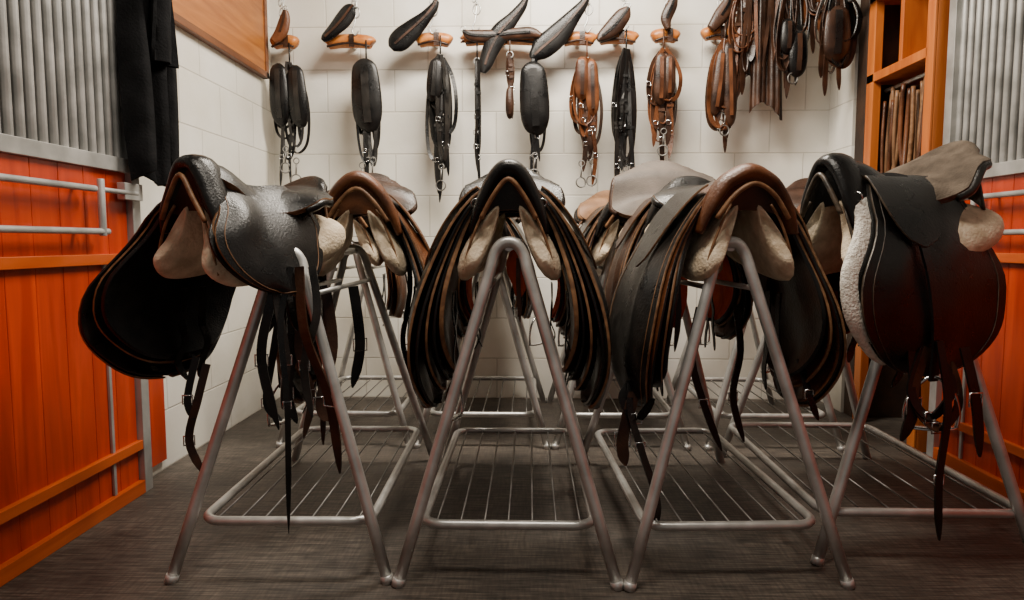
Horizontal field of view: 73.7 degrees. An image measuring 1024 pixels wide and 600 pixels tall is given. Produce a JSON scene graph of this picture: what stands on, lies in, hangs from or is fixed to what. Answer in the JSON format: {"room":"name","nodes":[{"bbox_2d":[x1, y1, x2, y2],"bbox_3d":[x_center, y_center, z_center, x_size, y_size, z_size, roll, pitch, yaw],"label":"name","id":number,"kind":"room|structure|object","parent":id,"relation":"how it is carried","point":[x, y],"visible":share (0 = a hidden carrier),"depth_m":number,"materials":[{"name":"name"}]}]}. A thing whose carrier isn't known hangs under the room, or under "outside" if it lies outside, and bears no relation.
{"room":"farm building","nodes":[
{"label":"farm building","id":0,"kind":"room"},
{"bbox_2d":[139,0,279,475],"bbox_3d":[-1.492,-0.835,3.331,0.100,3.000,1.500,0,5,1],"label":"wall","id":1,"kind":"structure","parent":0,"point":[225,117],"depth_m":3.38,"materials":[{"name":"white tile"}]},
{"bbox_2d":[116,0,178,186],"bbox_3d":[-1.335,-1.159,2.509,0.189,1.474,0.258,-2,5,-20],"label":"coat","id":2,"kind":"object","parent":1,"relation":"hanging from","point":[148,62],"visible":0.99,"depth_m":2.44,"materials":[{"name":"fabric"}]},
{"bbox_2d":[148,379,166,466],"bbox_3d":[-1.450,0.383,2.751,0.020,0.570,0.140,0,5,1],"label":"trim","id":3,"kind":"structure","parent":1,"relation":"attached to","point":[156,386],"depth_m":2.77,"materials":[{"name":"orange wood"}]},
{"bbox_2d":[172,0,268,78],"bbox_3d":[-1.425,-1.447,3.263,0.035,0.470,1.270,0,5,1],"label":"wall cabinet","id":4,"kind":"object","parent":1,"relation":"attached to","point":[237,29],"visible":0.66,"depth_m":3.45,"materials":[{"name":"brown wood"}]},
{"bbox_2d":[0,397,1023,599],"bbox_3d":[0.134,0.886,1.377,6.600,0.100,5.800,0,5,1],"label":"floor","id":5,"kind":"structure","parent":0,"point":[127,555],"depth_m":2.22,"materials":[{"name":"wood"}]},
{"bbox_2d":[0,0,152,586],"bbox_3d":[-1.456,-0.436,0.875,0.112,2.620,3.340,0,5,1],"label":"stall","id":6,"kind":"object","parent":5,"relation":"on","point":[75,430],"visible":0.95,"depth_m":2.14,"materials":[{"name":"wood"}]},
{"bbox_2d":[164,244,432,585],"bbox_3d":[-0.648,0.279,2.409,0.645,0.947,1.113,0,5,0],"label":"rack","id":7,"kind":"object","parent":5,"relation":"on","point":[370,512],"visible":0.7,"depth_m":1.95,"materials":[{"name":"metal"}]},
{"bbox_2d":[78,154,345,379],"bbox_3d":[-0.874,-0.078,2.092,0.632,0.675,0.552,2,5,21],"label":"saddle","id":8,"kind":"object","parent":7,"relation":"on","point":[164,300],"visible":0.94,"depth_m":1.97,"materials":[{"name":"black leather"}]},
{"bbox_2d":[182,266,366,533],"bbox_3d":[-0.714,0.264,2.122,0.454,0.754,0.479,0,5,1],"label":"straps","id":9,"kind":"object","parent":8,"relation":"hanging from","point":[289,341],"visible":0.94,"depth_m":1.94,"materials":[{"name":"black leather"}]},
{"bbox_2d":[267,170,463,444],"bbox_3d":[-0.542,0.018,2.632,0.701,1.063,0.618,0,5,1],"label":"saddle","id":10,"kind":"object","parent":7,"relation":"on","point":[389,206],"visible":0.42,"depth_m":2.42,"materials":[{"name":"brown leather"}]},
{"bbox_2d":[275,240,410,447],"bbox_3d":[-0.767,0.166,3.584,0.645,0.971,0.948,0,5,1],"label":"rack","id":11,"kind":"object","parent":5,"relation":"on","point":[364,291],"visible":0.28,"depth_m":3.18,"materials":[{"name":"metal"}]},
{"bbox_2d":[326,216,407,344],"bbox_3d":[-0.772,-0.171,3.358,0.598,0.766,0.547,0,5,-3],"label":"saddle","id":12,"kind":"object","parent":11,"relation":"on","point":[397,286],"visible":0.17,"depth_m":3.15,"materials":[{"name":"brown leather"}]},
{"bbox_2d":[413,266,550,449],"bbox_3d":[-0.127,0.168,3.568,0.645,0.971,0.948,0,5,1],"label":"rack","id":13,"kind":"object","parent":5,"relation":"on","point":[533,384],"visible":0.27,"depth_m":3.17,"materials":[{"name":"metal"}]},
{"bbox_2d":[512,220,525,317],"bbox_3d":[-0.127,-0.246,3.730,0.512,0.678,0.550,0,5,1],"label":"saddle","id":14,"kind":"object","parent":13,"relation":"on","point":[520,220],"visible":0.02,"depth_m":3.73,"materials":[{"name":"brown leather"}]},
{"bbox_2d":[501,218,541,345],"bbox_3d":[-0.140,-0.172,3.363,0.597,0.765,0.558,0,5,1],"label":"saddle","id":15,"kind":"object","parent":13,"relation":"on","point":[511,227],"visible":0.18,"depth_m":3.20,"materials":[{"name":"brown leather"}]},
{"bbox_2d":[391,236,623,591],"bbox_3d":[0.002,0.269,2.381,0.645,0.972,1.113,0,5,1],"label":"rack","id":16,"kind":"object","parent":5,"relation":"on","point":[496,260],"visible":0.98,"depth_m":1.92,"materials":[{"name":"metal"}]},
{"bbox_2d":[407,159,610,408],"bbox_3d":[-0.003,-0.058,2.173,0.618,0.791,0.547,0,5,1],"label":"saddle","id":17,"kind":"object","parent":16,"relation":"on","point":[463,241],"visible":0.98,"depth_m":1.97,"materials":[{"name":"brown leather"}]},
{"bbox_2d":[454,213,570,349],"bbox_3d":[0.034,-0.113,2.669,0.550,0.766,0.547,0,5,1],"label":"saddle","id":18,"kind":"object","parent":16,"relation":"on","point":[558,313],"visible":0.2,"depth_m":2.52,"materials":[{"name":"brown leather"}]},
{"bbox_2d":[506,249,526,321],"bbox_3d":[0.019,-0.048,2.133,0.065,0.234,0.047,3,6,31],"label":"cover","id":19,"kind":"object","parent":16,"relation":"attached to","point":[513,267],"visible":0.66,"depth_m":2.12,"materials":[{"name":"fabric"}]},
{"bbox_2d":[546,239,690,450],"bbox_3d":[0.512,0.169,3.551,0.645,0.971,0.948,0,5,1],"label":"rack","id":20,"kind":"object","parent":5,"relation":"on","point":[605,269],"visible":0.23,"depth_m":3.15,"materials":[{"name":"metal"}]},
{"bbox_2d":[574,208,624,238],"bbox_3d":[0.518,-0.247,3.749,0.521,0.680,0.560,0,5,1],"label":"saddle","id":21,"kind":"object","parent":20,"relation":"on","point":[579,222],"visible":0.03,"depth_m":3.60,"materials":[{"name":"brown leather"}]},
{"bbox_2d":[557,190,674,346],"bbox_3d":[0.508,-0.169,3.334,0.598,0.766,0.547,0,5,-2],"label":"saddle","id":22,"kind":"object","parent":20,"relation":"on","point":[599,228],"visible":0.23,"depth_m":3.13,"materials":[{"name":"brown leather"}]},
{"bbox_2d":[583,236,855,592],"bbox_3d":[0.612,0.269,2.374,0.645,0.972,1.113,0,5,-1],"label":"rack","id":23,"kind":"object","parent":5,"relation":"on","point":[646,520],"visible":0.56,"depth_m":1.92,"materials":[{"name":"metal"}]},
{"bbox_2d":[605,160,752,350],"bbox_3d":[0.609,-0.187,2.628,0.509,0.751,0.548,0,5,1],"label":"saddle","id":24,"kind":"object","parent":23,"relation":"on","point":[631,192],"visible":0.41,"depth_m":2.58,"materials":[{"name":"brown leather"}]},
{"bbox_2d":[673,276,687,351],"bbox_3d":[0.558,0.013,2.312,0.074,0.322,0.049,0,5,1],"label":"cover","id":25,"kind":"object","parent":23,"relation":"on","point":[683,290],"visible":0.24,"depth_m":2.30,"materials":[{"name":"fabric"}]},
{"bbox_2d":[609,163,846,406],"bbox_3d":[0.624,-0.041,2.140,0.635,0.739,0.557,-1,5,-8],"label":"saddle","id":26,"kind":"object","parent":23,"relation":"on","point":[696,220],"visible":0.88,"depth_m":1.95,"materials":[{"name":"brown leather"}]},
{"bbox_2d":[614,304,818,520],"bbox_3d":[0.592,0.338,2.090,0.619,0.632,0.220,-1,5,-9],"label":"straps","id":27,"kind":"object","parent":26,"relation":"hanging from","point":[628,401],"visible":0.77,"depth_m":2.02,"materials":[{"name":"black leather"}]},
{"bbox_2d":[665,308,844,451],"bbox_3d":[1.212,0.171,3.533,0.645,0.971,0.948,0,5,1],"label":"rack","id":28,"kind":"object","parent":5,"relation":"on","point":[718,412],"visible":0.26,"depth_m":3.13,"materials":[{"name":"metal"}]},
{"bbox_2d":[700,322,710,344],"bbox_3d":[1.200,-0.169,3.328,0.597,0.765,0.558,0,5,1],"label":"stirrup","id":29,"kind":"object","parent":28,"relation":"on","point":[708,341],"visible":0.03,"depth_m":3.35,"materials":[{"name":"silver metal"}]},
{"bbox_2d":[722,334,1023,566],"bbox_3d":[1.234,0.260,2.478,0.675,0.972,1.053,0,5,1],"label":"rack","id":30,"kind":"object","parent":5,"relation":"on","point":[1014,503],"visible":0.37,"depth_m":2.02,"materials":[{"name":"metal"}]},
{"bbox_2d":[760,178,906,373],"bbox_3d":[1.240,-0.112,2.657,0.598,0.766,0.547,0,5,1],"label":"saddle","id":31,"kind":"object","parent":30,"relation":"on","point":[795,190],"visible":0.04,"depth_m":2.78,"materials":[{"name":"brown leather"}]},
{"bbox_2d":[765,140,1006,430],"bbox_3d":[1.159,-0.077,2.090,0.630,0.844,0.512,-1,5,-12],"label":"saddle","id":32,"kind":"object","parent":30,"relation":"on","point":[907,263],"visible":0.77,"depth_m":1.94,"materials":[{"name":"black leather"}]},
{"bbox_2d":[899,341,983,540],"bbox_3d":[1.185,0.386,1.884,0.222,0.552,0.062,0,5,1],"label":"straps","id":33,"kind":"object","parent":32,"relation":"attached to","point":[917,361],"visible":1,"depth_m":1.87,"materials":[{"name":"black leather"}]},
{"bbox_2d":[844,0,949,451],"bbox_3d":[2.038,-0.545,3.344,0.422,2.420,0.720,0,5,1],"label":"tall cabinet","id":34,"kind":"object","parent":5,"relation":"on","point":[900,41],"visible":0.28,"depth_m":3.46,"materials":[{"name":"brown wood"}]},
{"bbox_2d":[880,72,924,172],"bbox_3d":[1.896,-0.670,3.288,0.105,0.782,0.480,0,5,6],"label":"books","id":35,"kind":"object","parent":34,"relation":"attached to","point":[897,147],"visible":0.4,"depth_m":3.28,"materials":[{"name":"brown leather"}]},
{"bbox_2d":[926,0,1023,502],"bbox_3d":[1.828,-0.450,1.038,0.112,2.620,3.840,0,5,1],"label":"stall","id":36,"kind":"object","parent":5,"relation":"on","point":[984,107],"visible":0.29,"depth_m":2.64,"materials":[{"name":"wood"}]},
{"bbox_2d":[270,0,830,399],"bbox_3d":[0.594,-0.898,4.074,4.230,3.000,0.100,0,5,1],"label":"wall","id":37,"kind":"structure","parent":0,"point":[789,147],"depth_m":4.02,"materials":[{"name":"white tile"}]},
{"bbox_2d":[270,5,289,43],"bbox_3d":[-1.305,-1.549,3.840,0.116,0.209,0.037,0,5,1],"label":"leather girth","id":38,"kind":"object","parent":37,"relation":"attached to","point":[281,31],"visible":1,"depth_m":3.83,"materials":[{"name":"leather"}]},
{"bbox_2d":[270,0,299,49],"bbox_3d":[-1.303,-1.653,3.927,0.170,0.430,0.156,0,5,1],"label":"bracket","id":39,"kind":"object","parent":37,"relation":"attached to","point":[294,41],"depth_m":3.88,"materials":[{"name":"brown wood"}]},
{"bbox_2d":[269,43,310,184],"bbox_3d":[-1.259,-1.047,3.874,0.225,0.810,0.098,0,5,1],"label":"bridle","id":40,"kind":"object","parent":39,"relation":"hanging from","point":[288,96],"visible":0.98,"depth_m":3.84,"materials":[{"name":"black leather"}]},
{"bbox_2d":[325,0,375,49],"bbox_3d":[-0.926,-1.652,3.917,0.304,0.430,0.156,0,5,1],"label":"bracket","id":41,"kind":"object","parent":37,"relation":"attached to","point":[354,41],"visible":0.84,"depth_m":3.87,"materials":[{"name":"brown wood"}]},
{"bbox_2d":[321,0,355,41],"bbox_3d":[-0.972,-1.564,3.828,0.206,0.224,0.041,0,5,1],"label":"leather girth","id":42,"kind":"object","parent":41,"relation":"attached to","point":[346,14],"visible":1,"depth_m":3.82,"materials":[{"name":"leather"}]},
{"bbox_2d":[351,40,381,172],"bbox_3d":[-0.815,-1.041,3.864,0.174,0.844,0.100,0,5,1],"label":"bridle","id":43,"kind":"object","parent":41,"relation":"hanging from","point":[366,97],"visible":0.89,"depth_m":3.83,"materials":[{"name":"black leather"}]},
{"bbox_2d":[416,0,452,47],"bbox_3d":[-0.444,-1.654,3.904,0.223,0.424,0.156,0,5,1],"label":"bracket","id":44,"kind":"object","parent":37,"relation":"attached to","point":[428,39],"visible":0.75,"depth_m":3.85,"materials":[{"name":"brown wood"}]},
{"bbox_2d":[388,0,438,51],"bbox_3d":[-0.550,-1.547,3.821,0.292,0.304,0.037,0,5,1],"label":"leather girth","id":45,"kind":"object","parent":44,"relation":"attached to","point":[407,33],"visible":1,"depth_m":3.81,"materials":[{"name":"leather"}]},
{"bbox_2d":[425,35,457,202],"bbox_3d":[-0.395,-1.020,3.856,0.183,0.931,0.087,-1,5,-12],"label":"bridle","id":46,"kind":"object","parent":44,"relation":"hanging from","point":[438,83],"visible":1,"depth_m":3.85,"materials":[{"name":"black leather"}]},
{"bbox_2d":[460,0,535,46],"bbox_3d":[-0.059,-1.656,3.894,0.477,0.419,0.156,0,5,1],"label":"bracket","id":47,"kind":"object","parent":37,"relation":"attached to","point":[528,42],"visible":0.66,"depth_m":3.85,"materials":[{"name":"brown wood"}]},
{"bbox_2d":[473,42,480,177],"bbox_3d":[-0.196,-1.046,3.853,0.045,0.833,0.051,0,5,1],"label":"leather strap","id":48,"kind":"object","parent":47,"relation":"hanging from","point":[477,116],"visible":0.99,"depth_m":3.84,"materials":[{"name":"leather"}]},
{"bbox_2d":[460,25,541,42],"bbox_3d":[-0.061,-1.486,3.813,0.457,0.096,0.037,0,5,1],"label":"leather girth","id":49,"kind":"object","parent":47,"relation":"attached to","point":[479,36],"visible":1,"depth_m":3.80,"materials":[{"name":"leather"}]},
{"bbox_2d":[479,0,528,73],"bbox_3d":[-0.045,-1.490,3.812,0.281,0.439,0.037,0,5,1],"label":"leather girth","id":50,"kind":"object","parent":47,"relation":"attached to","point":[492,47],"visible":1,"depth_m":3.80,"materials":[{"name":"leather"}]},
{"bbox_2d":[505,40,514,118],"bbox_3d":[-0.012,-1.254,3.822,0.054,0.480,0.093,0,5,1],"label":"leather strap","id":51,"kind":"object","parent":47,"relation":"hanging from","point":[510,70],"visible":1,"depth_m":3.81,"materials":[{"name":"leather"}]},
{"bbox_2d":[520,39,549,173],"bbox_3d":[0.123,-1.044,3.832,0.164,0.833,0.094,-1,5,-13],"label":"bridle","id":52,"kind":"object","parent":47,"relation":"hanging from","point":[534,93],"visible":0.92,"depth_m":3.80,"materials":[{"name":"black leather"}]},
{"bbox_2d":[564,0,596,46],"bbox_3d":[0.376,-1.653,3.882,0.216,0.424,0.156,0,5,1],"label":"bracket","id":53,"kind":"object","parent":37,"relation":"attached to","point":[578,38],"visible":0.73,"depth_m":3.83,"materials":[{"name":"brown wood"}]},
{"bbox_2d":[529,0,588,59],"bbox_3d":[0.267,-1.530,3.801,0.340,0.381,0.037,0,5,1],"label":"leather girth","id":54,"kind":"object","parent":53,"relation":"hanging from","point":[555,36],"visible":1,"depth_m":3.79,"materials":[{"name":"leather"}]},
{"bbox_2d":[569,38,602,187],"bbox_3d":[0.417,-1.046,3.835,0.195,0.829,0.107,0,5,1],"label":"bridle","id":55,"kind":"object","parent":53,"relation":"hanging from","point":[585,87],"visible":1,"depth_m":3.82,"materials":[{"name":"brown leather"}]},
{"bbox_2d":[596,0,638,45],"bbox_3d":[0.596,-1.655,3.877,0.250,0.418,0.156,0,5,1],"label":"bracket","id":56,"kind":"object","parent":37,"relation":"attached to","point":[632,36],"visible":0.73,"depth_m":3.83,"materials":[{"name":"brown wood"}]},
{"bbox_2d":[597,2,630,41],"bbox_3d":[0.566,-1.543,3.792,0.189,0.213,0.037,0,5,1],"label":"leather girth","id":57,"kind":"object","parent":56,"relation":"attached to","point":[616,23],"visible":1,"depth_m":3.78,"materials":[{"name":"leather"}]},
{"bbox_2d":[611,29,636,176],"bbox_3d":[0.631,-1.023,3.831,0.139,0.965,0.081,-1,5,-13],"label":"bridle","id":58,"kind":"object","parent":56,"relation":"hanging from","point":[624,100],"visible":0.94,"depth_m":3.82,"materials":[{"name":"black leather"}]},
{"bbox_2d":[650,0,680,44],"bbox_3d":[0.866,-1.657,3.869,0.170,0.412,0.156,0,5,1],"label":"bracket","id":59,"kind":"object","parent":37,"relation":"attached to","point":[672,35],"visible":0.82,"depth_m":3.82,"materials":[{"name":"brown wood"}]},
{"bbox_2d":[646,29,682,160],"bbox_3d":[0.848,-1.123,3.817,0.198,0.764,0.106,0,5,1],"label":"bridle","id":60,"kind":"object","parent":59,"relation":"hanging from","point":[662,93],"visible":1,"depth_m":3.80,"materials":[{"name":"brown leather"}]},
{"bbox_2d":[661,0,677,30],"bbox_3d":[0.871,-1.608,3.778,0.095,0.221,0.037,0,5,1],"label":"leather girth","id":61,"kind":"object","parent":59,"relation":"attached to","point":[669,10],"visible":1,"depth_m":3.77,"materials":[{"name":"leather"}]},
{"bbox_2d":[700,0,728,41],"bbox_3d":[1.160,-1.662,3.861,0.196,0.400,0.156,0,5,1],"label":"bracket","id":62,"kind":"object","parent":37,"relation":"attached to","point":[706,33],"visible":0.62,"depth_m":3.81,"materials":[{"name":"brown wood"}]},
{"bbox_2d":[707,0,733,31],"bbox_3d":[1.157,-1.608,3.771,0.151,0.245,0.037,0,5,1],"label":"leather girth","id":63,"kind":"object","parent":62,"relation":"attached to","point":[722,12],"visible":0.96,"depth_m":3.76,"materials":[{"name":"leather"}]},
{"bbox_2d":[705,22,740,152],"bbox_3d":[1.181,-1.188,3.798,0.205,0.724,0.098,0,5,1],"label":"bridle","id":64,"kind":"object","parent":62,"relation":"hanging from","point":[722,91],"visible":1,"depth_m":3.77,"materials":[{"name":"brown leather"}]},
{"bbox_2d":[726,0,754,94],"bbox_3d":[1.275,-1.472,3.782,0.194,0.660,0.099,0,5,1],"label":"bridle","id":65,"kind":"object","parent":62,"relation":"hanging from","point":[735,29],"visible":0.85,"depth_m":3.76,"materials":[{"name":"brown leather"}]},
{"bbox_2d":[740,0,788,119],"bbox_3d":[1.415,-1.556,3.803,0.263,1.100,0.242,2,5,19],"label":"leather strap","id":66,"kind":"object","parent":37,"relation":"attached to","point":[765,75],"visible":0.68,"depth_m":3.77,"materials":[{"name":"leather"}]},
{"bbox_2d":[773,0,810,98],"bbox_3d":[1.522,-1.476,3.687,0.216,0.762,0.103,0,5,1],"label":"bridle","id":67,"kind":"object","parent":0,"point":[789,34],"depth_m":3.67,"materials":[{"name":"black leather"}]},
{"bbox_2d":[803,0,824,53],"bbox_3d":[1.636,-1.631,3.685,0.144,0.594,0.086,0,5,1],"label":"bridle","id":68,"kind":"object","parent":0,"point":[813,4],"depth_m":3.68,"materials":[{"name":"brown leather"}]},
{"bbox_2d":[814,0,862,95],"bbox_3d":[1.701,-1.406,3.560,0.255,0.675,0.108,0,5,1],"label":"bridle","id":69,"kind":"object","parent":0,"point":[840,27],"depth_m":3.54,"materials":[{"name":"leather"}]},
{"bbox_2d":[821,0,860,411],"bbox_3d":[2.113,-0.847,3.467,0.560,3.000,1.040,0,5,1],"label":"wall","id":70,"kind":"structure","parent":0,"point":[842,106],"depth_m":3.81,"materials":[{"name":"white tile"}]}
]}

